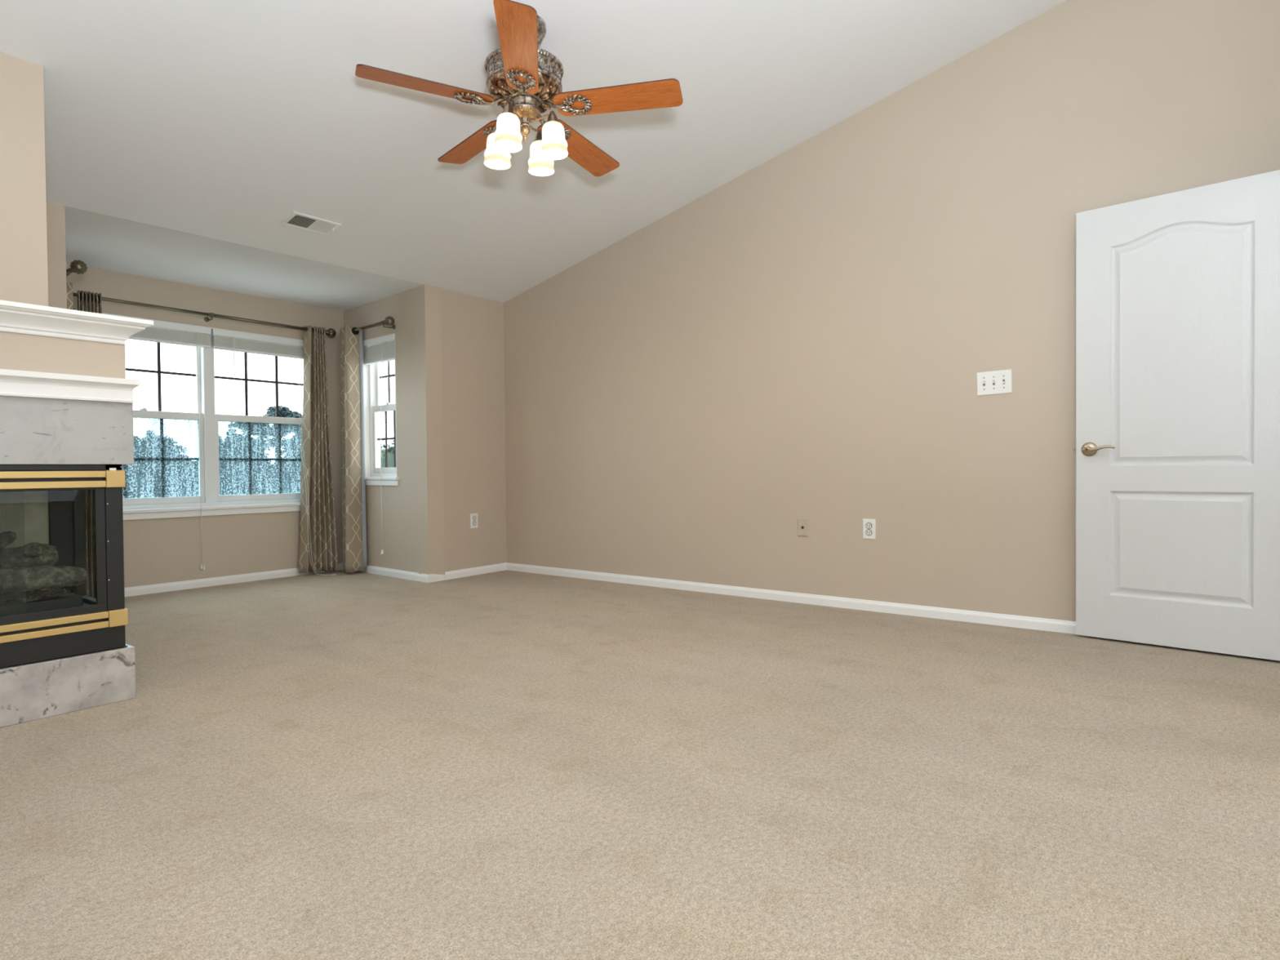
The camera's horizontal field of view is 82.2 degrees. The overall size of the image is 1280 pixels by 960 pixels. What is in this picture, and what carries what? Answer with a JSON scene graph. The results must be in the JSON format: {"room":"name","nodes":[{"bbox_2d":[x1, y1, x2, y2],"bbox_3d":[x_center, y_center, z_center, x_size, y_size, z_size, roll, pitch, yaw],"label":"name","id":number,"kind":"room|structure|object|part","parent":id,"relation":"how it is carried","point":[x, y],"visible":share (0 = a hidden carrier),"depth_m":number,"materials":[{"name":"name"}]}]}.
{"room":"empty bedroom","nodes":[
{"label":"empty bedroom","id":0,"kind":"room"},
{"bbox_2d":[0,52,48,306],"bbox_3d":[-3.314,-0.390,2.324,1.010,2.426,2.072,0,1,37],"label":"wall","id":1,"kind":"structure","parent":0,"point":[24,277],"depth_m":2.77,"materials":[{"name":"beige paint"}]},
{"bbox_2d":[46,201,66,308],"bbox_3d":[-3.421,-0.317,3.995,1.201,2.230,0.145,0,1,35],"label":"wall","id":2,"kind":"structure","parent":0,"point":[55,213],"depth_m":3.67,"materials":[{"name":"beige paint"}]},
{"bbox_2d":[66,259,87,278],"bbox_3d":[-3.328,-1.134,4.085,0.844,0.077,0.149,0,1,33],"label":"curtain rod","id":3,"kind":"object","parent":2,"relation":"attached to","point":[78,267],"visible":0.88,"depth_m":3.89,"materials":[{"name":"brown metal"}]},
{"bbox_2d":[66,281,73,309],"bbox_3d":[-3.524,-0.193,4.359,0.304,1.941,0.214,0,1,37],"label":"curtain","id":4,"kind":"object","parent":3,"relation":"hanging from","point":[69,285],"visible":0.02,"depth_m":4.33,"materials":[{"name":"grey fabric"}]},
{"bbox_3d":[-3.340,-1.135,4.153,0.750,0.024,0.025,0,1,35],"label":"rod","id":5,"kind":"part","parent":3,"relation":"part of","materials":[{"name":"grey metal"}]},
{"bbox_2d":[66,262,343,587],"bbox_3d":[-3.239,-0.324,5.345,0.145,2.200,2.475,0,1,37],"label":"wall","id":6,"kind":"structure","parent":0,"point":[156,550],"depth_m":5.39,"materials":[{"name":"beige paint"}]},
{"bbox_2d":[73,308,303,519],"bbox_3d":[-3.171,-0.428,5.407,0.173,1.377,1.730,0,1,37],"label":"window","id":7,"kind":"structure","parent":6,"relation":"in","point":[213,504],"depth_m":5.40,"materials":[{"name":"white plastic"}]},
{"bbox_2d":[75,308,211,569],"bbox_3d":[-3.378,-0.228,5.054,0.091,1.758,0.814,0,1,37],"label":"window blind","id":8,"kind":"object","parent":7,"relation":"attached to","point":[153,334],"visible":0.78,"depth_m":5.20,"materials":[{"name":"white plastic"}]},
{"bbox_3d":[-3.397,-1.082,5.050,0.059,0.050,0.814,0,1,37],"label":"head rail","id":9,"kind":"part","parent":8,"relation":"part of","materials":[{"name":"white plastic"}]},
{"bbox_3d":[-3.400,-0.968,5.055,0.048,0.014,0.798,0,1,37],"label":"rail","id":10,"kind":"part","parent":8,"relation":"part of","materials":[{"name":"white plastic"}]},
{"bbox_3d":[-3.170,-0.224,5.280,0.030,1.680,0.011,0,1,37],"label":"pull cord","id":11,"kind":"part","parent":8,"relation":"part of","materials":[{"name":"white plastic"}]},
{"bbox_2d":[121,418,198,498],"bbox_3d":[-3.457,-0.154,5.107,0.008,0.561,0.703,0,1,37],"label":"grille","id":12,"kind":"object","parent":7,"relation":"attached to","point":[162,457],"depth_m":5.20,"materials":[{"name":"grey"}]},
{"bbox_2d":[125,342,195,411],"bbox_3d":[-3.487,-0.766,5.117,0.008,0.570,0.715,0,1,37],"label":"grille","id":13,"kind":"object","parent":7,"relation":"attached to","point":[158,348],"depth_m":5.21,"materials":[{"name":"grey"}]},
{"bbox_3d":[-3.448,-0.154,5.100,0.004,0.561,0.707,0,1,37],"label":"glass pane","id":14,"kind":"part","parent":7,"relation":"part of","materials":[{"name":"white"}]},
{"bbox_3d":[-3.447,-0.156,5.099,0.032,0.653,0.763,0,1,37],"label":"sash","id":15,"kind":"part","parent":7,"relation":"part of","materials":[{"name":"white plastic"}]},
{"bbox_3d":[-3.480,-0.756,5.111,0.030,0.646,0.763,0,1,37],"label":"sash","id":16,"kind":"part","parent":7,"relation":"part of","materials":[{"name":"glass"}]},
{"bbox_3d":[-3.205,-0.459,5.432,0.088,1.315,1.660,0,1,37],"label":"frame","id":17,"kind":"part","parent":7,"relation":"part of","materials":[{"name":"white plastic"}]},
{"bbox_3d":[-3.131,0.227,5.390,0.086,0.067,1.730,0,1,37],"label":"sill","id":18,"kind":"part","parent":7,"relation":"part of","materials":[{"name":"white paint"}]},
{"bbox_3d":[-2.972,-0.770,5.774,0.030,0.646,0.759,0,1,37],"label":"sash","id":19,"kind":"part","parent":7,"relation":"part of","materials":[{"name":"glass"}]},
{"bbox_3d":[-2.939,-0.171,5.762,0.032,0.653,0.759,0,1,37],"label":"sash","id":20,"kind":"part","parent":7,"relation":"part of","materials":[{"name":"white plastic"}]},
{"bbox_2d":[214,352,303,417],"bbox_3d":[-2.979,-0.780,5.779,0.008,0.570,0.711,0,1,37],"label":"grille","id":21,"kind":"object","parent":7,"relation":"attached to","point":[246,380],"depth_m":5.71,"materials":[{"name":"grey"}]},
{"bbox_2d":[218,422,301,494],"bbox_3d":[-2.949,-0.169,5.769,0.008,0.561,0.699,0,1,37],"label":"grille","id":22,"kind":"object","parent":7,"relation":"attached to","point":[249,458],"depth_m":5.74,"materials":[{"name":"grey"}]},
{"bbox_3d":[-2.940,-0.169,5.763,0.004,0.561,0.703,0,1,37],"label":"glass pane","id":23,"kind":"part","parent":7,"relation":"part of","materials":[{"name":"white"}]},
{"bbox_2d":[210,327,336,575],"bbox_3d":[-2.787,-0.177,5.639,0.318,1.888,0.806,0,1,37],"label":"window blind","id":24,"kind":"object","parent":7,"relation":"attached to","point":[231,343],"visible":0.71,"depth_m":5.64,"materials":[{"name":"white plastic"}]},
{"bbox_3d":[-2.897,-1.096,5.702,0.059,0.050,0.806,0,1,37],"label":"head rail","id":25,"kind":"part","parent":24,"relation":"part of","materials":[{"name":"white plastic"}]},
{"bbox_3d":[-2.900,-0.982,5.707,0.048,0.014,0.790,0,1,37],"label":"rail","id":26,"kind":"part","parent":24,"relation":"part of","materials":[{"name":"white plastic"}]},
{"bbox_3d":[-2.586,-0.160,5.831,0.242,1.837,0.123,0,1,26],"label":"pull cord","id":27,"kind":"part","parent":24,"relation":"part of","materials":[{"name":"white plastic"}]},
{"bbox_3d":[-2.601,-0.160,5.842,0.237,1.837,0.147,0,1,37],"label":"pull cord","id":28,"kind":"part","parent":24,"relation":"part of","materials":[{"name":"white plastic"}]},
{"bbox_2d":[72,292,336,337],"bbox_3d":[-3.119,-1.187,5.274,0.126,0.077,1.968,0,1,37],"label":"curtain rod","id":29,"kind":"object","parent":6,"relation":"attached to","point":[331,332],"visible":0.57,"depth_m":5.31,"materials":[{"name":"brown metal"}]},
{"bbox_2d":[77,289,102,598],"bbox_3d":[-3.515,-0.215,4.718,0.090,1.973,0.165,0,1,37],"label":"curtain","id":30,"kind":"object","parent":29,"relation":"hanging from","point":[88,301],"visible":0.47,"depth_m":4.69,"materials":[{"name":"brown fabric"}]},
{"bbox_2d":[298,325,338,573],"bbox_3d":[-2.595,-0.241,5.916,0.098,1.973,0.317,0,1,37],"label":"curtain","id":31,"kind":"object","parent":29,"relation":"hanging from","point":[316,444],"visible":1,"depth_m":5.88,"materials":[{"name":"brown fabric"}]},
{"bbox_2d":[124,562,342,596],"bbox_3d":[-3.167,0.746,5.313,0.014,0.060,2.275,0,1,37],"label":"baseboard","id":32,"kind":"structure","parent":6,"relation":"attached to","point":[200,583],"depth_m":5.36,"materials":[{"name":"white paint"}]},
{"bbox_2d":[343,284,444,574],"bbox_3d":[-1.986,-0.358,5.867,1.202,2.230,0.145,0,1,41],"label":"wall","id":33,"kind":"structure","parent":0,"point":[398,533],"depth_m":5.58,"materials":[{"name":"beige paint"}]},
{"bbox_2d":[339,315,395,334],"bbox_3d":[-2.159,-1.203,5.793,0.788,0.077,0.132,0,1,37],"label":"curtain rod","id":34,"kind":"object","parent":33,"relation":"attached to","point":[388,321],"visible":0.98,"depth_m":5.63,"materials":[{"name":"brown metal"}]},
{"bbox_2d":[340,325,366,573],"bbox_3d":[-2.354,-0.244,5.952,0.210,1.973,0.176,0,1,37],"label":"curtain","id":35,"kind":"object","parent":34,"relation":"hanging from","point":[352,387],"visible":0.98,"depth_m":5.90,"materials":[{"name":"grey fabric"}]},
{"bbox_3d":[-2.199,-1.203,5.816,0.695,0.024,0.025,0,1,41],"label":"rod","id":36,"kind":"part","parent":34,"relation":"part of","materials":[{"name":"grey metal"}]},
{"bbox_2d":[363,333,399,485],"bbox_3d":[-2.045,-0.548,5.892,0.575,1.182,0.174,0,1,41],"label":"window","id":37,"kind":"structure","parent":33,"relation":"in","point":[371,373],"depth_m":6.03,"materials":[{"name":"white plastic"}]},
{"bbox_2d":[363,333,395,554],"bbox_3d":[-2.076,-0.274,5.858,0.477,1.723,0.092,0,1,41],"label":"window blind","id":38,"kind":"object","parent":37,"relation":"attached to","point":[379,349],"visible":0.91,"depth_m":5.80,"materials":[{"name":"white plastic"}]},
{"bbox_3d":[-2.074,-1.111,5.856,0.477,0.050,0.059,0,1,41],"label":"head rail","id":39,"kind":"part","parent":38,"relation":"part of","materials":[{"name":"white plastic"}]},
{"bbox_3d":[-2.068,-0.950,5.863,0.461,0.014,0.048,0,1,41],"label":"rail","id":40,"kind":"part","parent":38,"relation":"part of","materials":[{"name":"white plastic"}]},
{"bbox_3d":[-2.034,-0.264,5.787,0.012,1.645,0.030,0,1,37],"label":"pull cord","id":41,"kind":"part","parent":38,"relation":"part of","materials":[{"name":"white plastic"}]},
{"bbox_3d":[-2.068,0.010,5.868,0.575,0.067,0.086,0,1,41],"label":"sill","id":42,"kind":"part","parent":37,"relation":"part of","materials":[{"name":"white paint"}]},
{"bbox_3d":[-2.018,-0.579,5.924,0.505,1.120,0.088,0,1,41],"label":"frame","id":43,"kind":"part","parent":37,"relation":"part of","materials":[{"name":"white plastic"}]},
{"bbox_3d":[-2.023,-0.332,5.920,0.445,0.553,0.032,0,1,41],"label":"sash","id":44,"kind":"part","parent":37,"relation":"part of","materials":[{"name":"white plastic"}]},
{"bbox_3d":[-2.004,-0.834,5.938,0.445,0.551,0.030,0,1,41],"label":"sash","id":45,"kind":"part","parent":37,"relation":"part of","materials":[{"name":"white plastic"}]},
{"bbox_2d":[377,410,395,467],"bbox_3d":[-2.015,-0.330,5.929,0.385,0.461,0.008,0,1,41],"label":"grille","id":46,"kind":"object","parent":37,"relation":"attached to","point":[386,438],"depth_m":5.96,"materials":[{"name":"grey"}]},
{"bbox_2d":[379,360,395,403],"bbox_3d":[-1.999,-0.844,5.945,0.397,0.475,0.008,0,1,41],"label":"grille","id":47,"kind":"object","parent":37,"relation":"attached to","point":[388,375],"depth_m":5.99,"materials":[{"name":"grey"}]},
{"bbox_2d":[356,564,428,582],"bbox_3d":[-2.023,0.728,5.819,1.216,0.060,0.014,0,1,41],"label":"baseboard","id":48,"kind":"structure","parent":33,"relation":"attached to","point":[411,575],"depth_m":5.70,"materials":[{"name":"white paint"}]},
{"bbox_2d":[414,284,506,574],"bbox_3d":[-1.395,-0.367,5.787,0.120,2.239,0.808,0,1,35],"label":"wall","id":49,"kind":"structure","parent":0,"point":[473,326],"depth_m":5.76,"materials":[{"name":"beige paint"}]},
{"bbox_2d":[427,562,506,582],"bbox_3d":[-1.336,0.723,5.757,0.014,0.060,0.817,0,1,35],"label":"baseboard","id":50,"kind":"structure","parent":49,"relation":"attached to","point":[500,566],"depth_m":5.74,"materials":[{"name":"white paint"}]},
{"bbox_2d":[470,513,477,528],"bbox_3d":[-1.308,0.322,5.798,0.009,0.116,0.076,0,1,35],"label":"power outlet","id":51,"kind":"object","parent":49,"relation":"attached to","point":[473,517],"visible":1,"depth_m":5.79,"materials":[{"name":"white plastic"}]},
{"bbox_2d":[0,0,1065,311],"bbox_3d":[-0.251,-2.285,1.982,9.020,1.871,5.722,0,1,37],"label":"ceiling","id":52,"kind":"structure","parent":0,"point":[224,120],"depth_m":3.63,"materials":[{"name":"white paint"}]},
{"bbox_2d":[280,211,342,235],"bbox_3d":[-1.921,-1.495,4.289,0.157,0.044,0.292,0,1,37],"label":"ceiling vent","id":53,"kind":"object","parent":52,"relation":"in","point":[298,220],"visible":1,"depth_m":4.28,"materials":[{"name":"white plastic"}]},
{"bbox_2d":[355,0,683,176],"bbox_3d":[-0.485,-1.632,3.124,1.282,0.568,1.273,0,1,37],"label":"ceiling fan","id":54,"kind":"object","parent":52,"relation":"hanging from","point":[524,78],"visible":1,"depth_m":3.00,"materials":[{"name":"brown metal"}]},
{"bbox_3d":[-0.850,-1.570,2.927,0.529,0.006,0.147,1,10,-24],"label":"blade","id":55,"kind":"part","parent":54,"relation":"part of","materials":[{"name":"brown wood"}]},
{"bbox_3d":[-0.753,-1.555,3.387,0.147,0.006,0.529,-14,9,-41],"label":"blade","id":56,"kind":"part","parent":54,"relation":"part of","materials":[{"name":"brown wood"}]},
{"bbox_2d":[491,124,496,133],"bbox_3d":[-0.607,-1.497,3.139,0.062,0.066,0.062,0,1,37],"label":"socket","id":57,"kind":"object","parent":54,"relation":"attached to","point":[495,127],"depth_m":3.12,"materials":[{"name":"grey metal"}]},
{"bbox_3d":[-0.609,-1.414,3.141,0.116,0.128,0.116,3,2,21],"label":"lamp shade","id":58,"kind":"part","parent":54,"relation":"part of","materials":[{"name":"white glass"}]},
{"bbox_3d":[-0.532,-1.412,2.967,0.116,0.128,0.116,0,-2,21],"label":"lamp shade","id":59,"kind":"part","parent":54,"relation":"part of","materials":[{"name":"white glass"}]},
{"bbox_2d":[502,102,515,114],"bbox_3d":[-0.532,-1.495,2.968,0.062,0.066,0.062,0,1,37],"label":"socket","id":60,"kind":"object","parent":54,"relation":"attached to","point":[508,109],"depth_m":2.95,"materials":[{"name":"brown metal"}]},
{"bbox_3d":[-0.443,-1.574,2.692,0.147,0.006,0.529,13,-3,-6],"label":"blade","id":61,"kind":"part","parent":54,"relation":"part of","materials":[{"name":"brown wood"}]},
{"bbox_3d":[-0.510,-1.513,3.025,0.012,0.028,0.123,0,1,22],"label":"lamp arm","id":62,"kind":"part","parent":54,"relation":"part of","materials":[{"name":"gold metal"}]},
{"bbox_3d":[-0.485,-1.616,3.089,0.306,0.064,0.306,0,1,37],"label":"plate","id":63,"kind":"part","parent":54,"relation":"part of","materials":[{"name":"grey metal"}]},
{"bbox_3d":[-0.459,-1.515,3.156,0.012,0.028,0.123,0,1,22],"label":"lamp arm","id":64,"kind":"part","parent":54,"relation":"part of","materials":[{"name":"gold metal"}]},
{"bbox_2d":[533,129,542,141],"bbox_3d":[-0.436,-1.500,3.214,0.062,0.066,0.062,0,1,37],"label":"socket","id":65,"kind":"object","parent":54,"relation":"attached to","point":[539,135],"depth_m":3.19,"materials":[{"name":"brown metal"}]},
{"bbox_3d":[-0.419,-1.514,3.065,0.123,0.028,0.011,0,1,21],"label":"lamp arm","id":66,"kind":"part","parent":54,"relation":"part of","materials":[{"name":"gold metal"}]},
{"bbox_3d":[-0.434,-1.416,3.218,0.116,0.128,0.116,0,4,21],"label":"lamp shade","id":67,"kind":"part","parent":54,"relation":"part of","materials":[{"name":"white glass"}]},
{"bbox_2d":[546,110,559,122],"bbox_3d":[-0.361,-1.498,3.043,0.062,0.066,0.062,0,1,37],"label":"socket","id":68,"kind":"object","parent":54,"relation":"attached to","point":[552,117],"depth_m":3.02,"materials":[{"name":"brown metal"}]},
{"bbox_3d":[-0.358,-1.414,3.043,0.116,0.128,0.116,-3,0,21],"label":"lamp shade","id":69,"kind":"part","parent":54,"relation":"part of","materials":[{"name":"white glass"}]},
{"bbox_3d":[-0.285,-1.550,3.437,0.147,0.006,0.529,-14,-9,29],"label":"blade","id":70,"kind":"part","parent":54,"relation":"part of","materials":[{"name":"brown wood"}]},
{"bbox_3d":[-0.093,-1.561,3.007,0.529,0.006,0.147,0,-14,12],"label":"blade","id":71,"kind":"part","parent":54,"relation":"part of","materials":[{"name":"brown wood"}]},
{"bbox_2d":[0,569,1279,959],"bbox_3d":[-0.245,0.860,2.067,9.100,0.120,5.752,0,1,37],"label":"floor","id":72,"kind":"structure","parent":0,"point":[502,765],"depth_m":1.92,"materials":[{"name":"beige carpet"}]},
{"bbox_2d":[0,299,153,727],"bbox_3d":[-2.401,0.121,2.354,0.565,1.388,1.312,0,1,37],"label":"fireplace","id":73,"kind":"object","parent":72,"relation":"on","point":[66,395],"visible":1,"depth_m":2.56,"materials":[{"name":"stone"}]},
{"bbox_3d":[-2.623,0.279,2.394,0.075,0.525,1.100,0,1,37],"label":"panel","id":74,"kind":"part","parent":73,"relation":"part of","materials":[{"name":"clear glass"}]},
{"bbox_2d":[0,565,87,591],"bbox_3d":[-2.286,0.344,2.390,0.113,0.116,0.801,0,1,36],"label":"log","id":75,"kind":"object","parent":73,"relation":"on","point":[37,577],"visible":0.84,"depth_m":2.61,"materials":[{"name":"grey wood"}]},
{"bbox_2d":[0,542,58,567],"bbox_3d":[-2.417,0.289,2.470,0.125,0.126,0.731,0,1,37],"label":"log","id":76,"kind":"object","parent":75,"relation":"on","point":[36,553],"visible":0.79,"depth_m":2.67,"materials":[{"name":"grey wood"}]},
{"bbox_2d":[0,531,17,550],"bbox_3d":[-2.273,0.226,2.552,0.070,0.078,0.241,-1,1,-12],"label":"log","id":77,"kind":"object","parent":76,"relation":"on","point":[6,532],"visible":0.62,"depth_m":2.64,"materials":[{"name":"grey wood"}]},
{"bbox_2d":[0,595,89,616],"bbox_3d":[-2.426,0.486,2.304,0.348,0.110,1.190,0,1,37],"label":"tray","id":78,"kind":"object","parent":73,"relation":"on","point":[33,605],"depth_m":2.57,"materials":[{"name":"grey metal"}]},
{"bbox_3d":[-2.281,0.007,2.173,0.020,0.059,1.175,0,1,37],"label":"brass trim","id":79,"kind":"part","parent":73,"relation":"part of","materials":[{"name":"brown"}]},
{"bbox_3d":[-2.286,0.260,2.183,0.012,0.447,1.175,0,1,37],"label":"glass door","id":80,"kind":"part","parent":73,"relation":"part of","materials":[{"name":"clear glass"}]},
{"bbox_3d":[-2.276,0.512,2.181,0.020,0.057,1.175,0,1,37],"label":"brass trim","id":81,"kind":"part","parent":73,"relation":"part of","materials":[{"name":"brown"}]},
{"bbox_3d":[-2.473,0.256,2.312,0.413,0.570,1.152,0,1,37],"label":"frame","id":82,"kind":"part","parent":73,"relation":"part of","materials":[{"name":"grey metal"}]},
{"bbox_3d":[-2.428,-0.314,2.344,0.532,0.084,1.279,0,1,37],"label":"mantel moulding","id":83,"kind":"part","parent":73,"relation":"part of","materials":[{"name":"white paint"}]},
{"bbox_2d":[0,299,153,344],"bbox_3d":[-2.407,-0.529,2.344,0.565,0.088,1.312,0,1,37],"label":"mantel shelf","id":84,"kind":"object","parent":73,"relation":"attached to","point":[19,320],"depth_m":2.52,"materials":[{"name":"white paint"}]},
{"bbox_2d":[503,0,1279,621],"bbox_3d":[1.891,-1.189,3.848,7.485,3.884,0.145,0,1,37],"label":"wall","id":85,"kind":"structure","parent":0,"point":[809,335],"depth_m":4.15,"materials":[{"name":"beige paint"}]},
{"bbox_2d":[506,562,1075,634],"bbox_3d":[0.823,0.722,4.608,4.875,0.060,0.014,0,1,37],"label":"baseboard","id":86,"kind":"structure","parent":85,"relation":"attached to","point":[980,617],"depth_m":4.37,"materials":[{"name":"white paint"}]},
{"bbox_2d":[797,518,808,536],"bbox_3d":[0.990,0.289,4.470,0.068,0.108,0.013,0,1,37],"label":"cable plate","id":87,"kind":"object","parent":85,"relation":"attached to","point":[802,523],"visible":1,"depth_m":4.47,"materials":[{"name":"beige paint"}]},
{"bbox_2d":[862,519,875,539],"bbox_3d":[1.317,0.282,4.221,0.076,0.116,0.009,0,1,37],"label":"power outlet","id":88,"kind":"object","parent":85,"relation":"attached to","point":[868,525],"visible":1,"depth_m":4.22,"materials":[{"name":"white plastic"}]},
{"bbox_2d":[865,522,871,528],"bbox_3d":[1.316,0.263,4.220,0.038,0.038,0.006,0,1,37],"label":"socket","id":89,"kind":"object","parent":88,"relation":"attached to","point":[868,525],"depth_m":4.22,"materials":[{"name":"white plastic"}]},
{"bbox_2d":[866,528,871,535],"bbox_3d":[1.317,0.302,4.220,0.038,0.038,0.006,0,1,37],"label":"socket","id":90,"kind":"object","parent":88,"relation":"attached to","point":[868,531],"depth_m":4.22,"materials":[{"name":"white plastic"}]},
{"bbox_2d":[976,368,1012,395],"bbox_3d":[1.833,-0.505,3.803,0.170,0.126,0.019,0,1,37],"label":"light switch","id":91,"kind":"object","parent":85,"relation":"attached to","point":[995,382],"visible":1,"depth_m":3.80,"materials":[{"name":"white plastic"}]},
{"bbox_2d":[1073,169,1279,660],"bbox_3d":[2.378,-0.263,3.246,0.820,2.020,0.089,0,1,43],"label":"door","id":92,"kind":"structure","parent":85,"relation":"in","point":[1177,450],"depth_m":3.24,"materials":[{"name":"white wood"}]},
{"bbox_3d":[2.145,-0.145,3.441,0.145,0.068,0.053,0,1,43],"label":"handle","id":93,"kind":"part","parent":92,"relation":"part of","materials":[{"name":"gold metal"}]},
{"bbox_3d":[2.393,0.296,3.265,0.521,0.491,0.010,0,1,43],"label":"raised panel","id":94,"kind":"part","parent":92,"relation":"part of","materials":[{"name":"white wood"}]},
{"bbox_3d":[2.385,-0.602,3.251,0.521,1.076,0.010,0,1,43],"label":"raised panel","id":95,"kind":"part","parent":92,"relation":"part of","materials":[{"name":"white wood"}]},
{"label":"outside","id":96,"kind":"structure","parent":0,"visible":0},
{"label":"ground","id":97,"kind":"structure","parent":96,"visible":0},
{"bbox_2d":[125,469,137,498],"bbox_3d":[-10.060,1.438,13.197,1.732,4.560,1.802,0,1,37],"label":"conifer tree","id":98,"kind":"object","parent":97,"relation":"on","point":[126,475],"visible":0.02,"depth_m":13.51,"materials":[{"name":"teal plant"}]},
{"bbox_2d":[125,437,171,497],"bbox_3d":[-10.724,1.369,15.916,1.747,4.624,1.779,0,1,37],"label":"conifer tree","id":99,"kind":"object","parent":97,"relation":"on","point":[137,446],"visible":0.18,"depth_m":15.52,"materials":[{"name":"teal plant"}]},
{"bbox_2d":[133,430,195,466],"bbox_3d":[-11.801,1.213,18.131,1.744,4.886,1.783,0,1,37],"label":"conifer tree","id":100,"kind":"object","parent":97,"relation":"on","point":[165,440],"visible":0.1,"depth_m":17.89,"materials":[{"name":"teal plant"}]},
{"bbox_2d":[147,448,238,497],"bbox_3d":[-8.905,1.529,14.694,1.756,4.310,1.745,-1,1,-25],"label":"conifer tree","id":101,"kind":"object","parent":97,"relation":"on","point":[156,489],"visible":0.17,"depth_m":14.29,"materials":[{"name":"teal plant"}]},
{"bbox_2d":[219,423,267,457],"bbox_3d":[-10.656,1.059,19.607,1.793,5.128,1.769,0,1,37],"label":"conifer tree","id":102,"kind":"object","parent":97,"relation":"on","point":[233,433],"visible":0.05,"depth_m":19.23,"materials":[{"name":"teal plant"}]},
{"bbox_2d":[218,435,274,494],"bbox_3d":[-9.543,1.282,17.473,1.731,4.730,1.741,0,1,21],"label":"conifer tree","id":103,"kind":"object","parent":97,"relation":"on","point":[224,466],"visible":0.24,"depth_m":17.08,"materials":[{"name":"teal plant"}]},
{"bbox_2d":[233,404,302,462],"bbox_3d":[-12.079,0.539,24.343,1.127,6.051,2.669,0,1,37],"label":"pine tree","id":104,"kind":"object","parent":97,"relation":"on","point":[283,411],"visible":0.35,"depth_m":24.18,"materials":[{"name":"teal plant"}]},
{"bbox_2d":[246,446,301,494],"bbox_3d":[-7.780,1.461,16.154,1.806,4.382,1.750,0,1,37],"label":"conifer tree","id":105,"kind":"object","parent":97,"relation":"on","point":[288,478],"visible":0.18,"depth_m":15.73,"materials":[{"name":"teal plant"}]},
{"bbox_2d":[275,424,301,464],"bbox_3d":[-9.532,0.950,21.104,1.814,5.280,1.784,0,1,37],"label":"conifer tree","id":106,"kind":"object","parent":97,"relation":"on","point":[286,444],"visible":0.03,"depth_m":20.72,"materials":[{"name":"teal plant"}]},
{"bbox_2d":[289,427,302,464],"bbox_3d":[-8.358,1.134,19.014,1.732,4.956,1.769,0,1,19],"label":"conifer tree","id":107,"kind":"object","parent":97,"relation":"on","point":[295,449],"visible":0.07,"depth_m":18.47,"materials":[{"name":"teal plant"}]},
{"bbox_2d":[381,440,394,467],"bbox_3d":[-5.030,1.426,14.808,2.622,4.443,2.396,-1,1,-16],"label":"leafy tree","id":108,"kind":"object","parent":97,"relation":"on","point":[390,449],"visible":0.02,"depth_m":14.19,"materials":[{"name":"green plant"}]}
]}

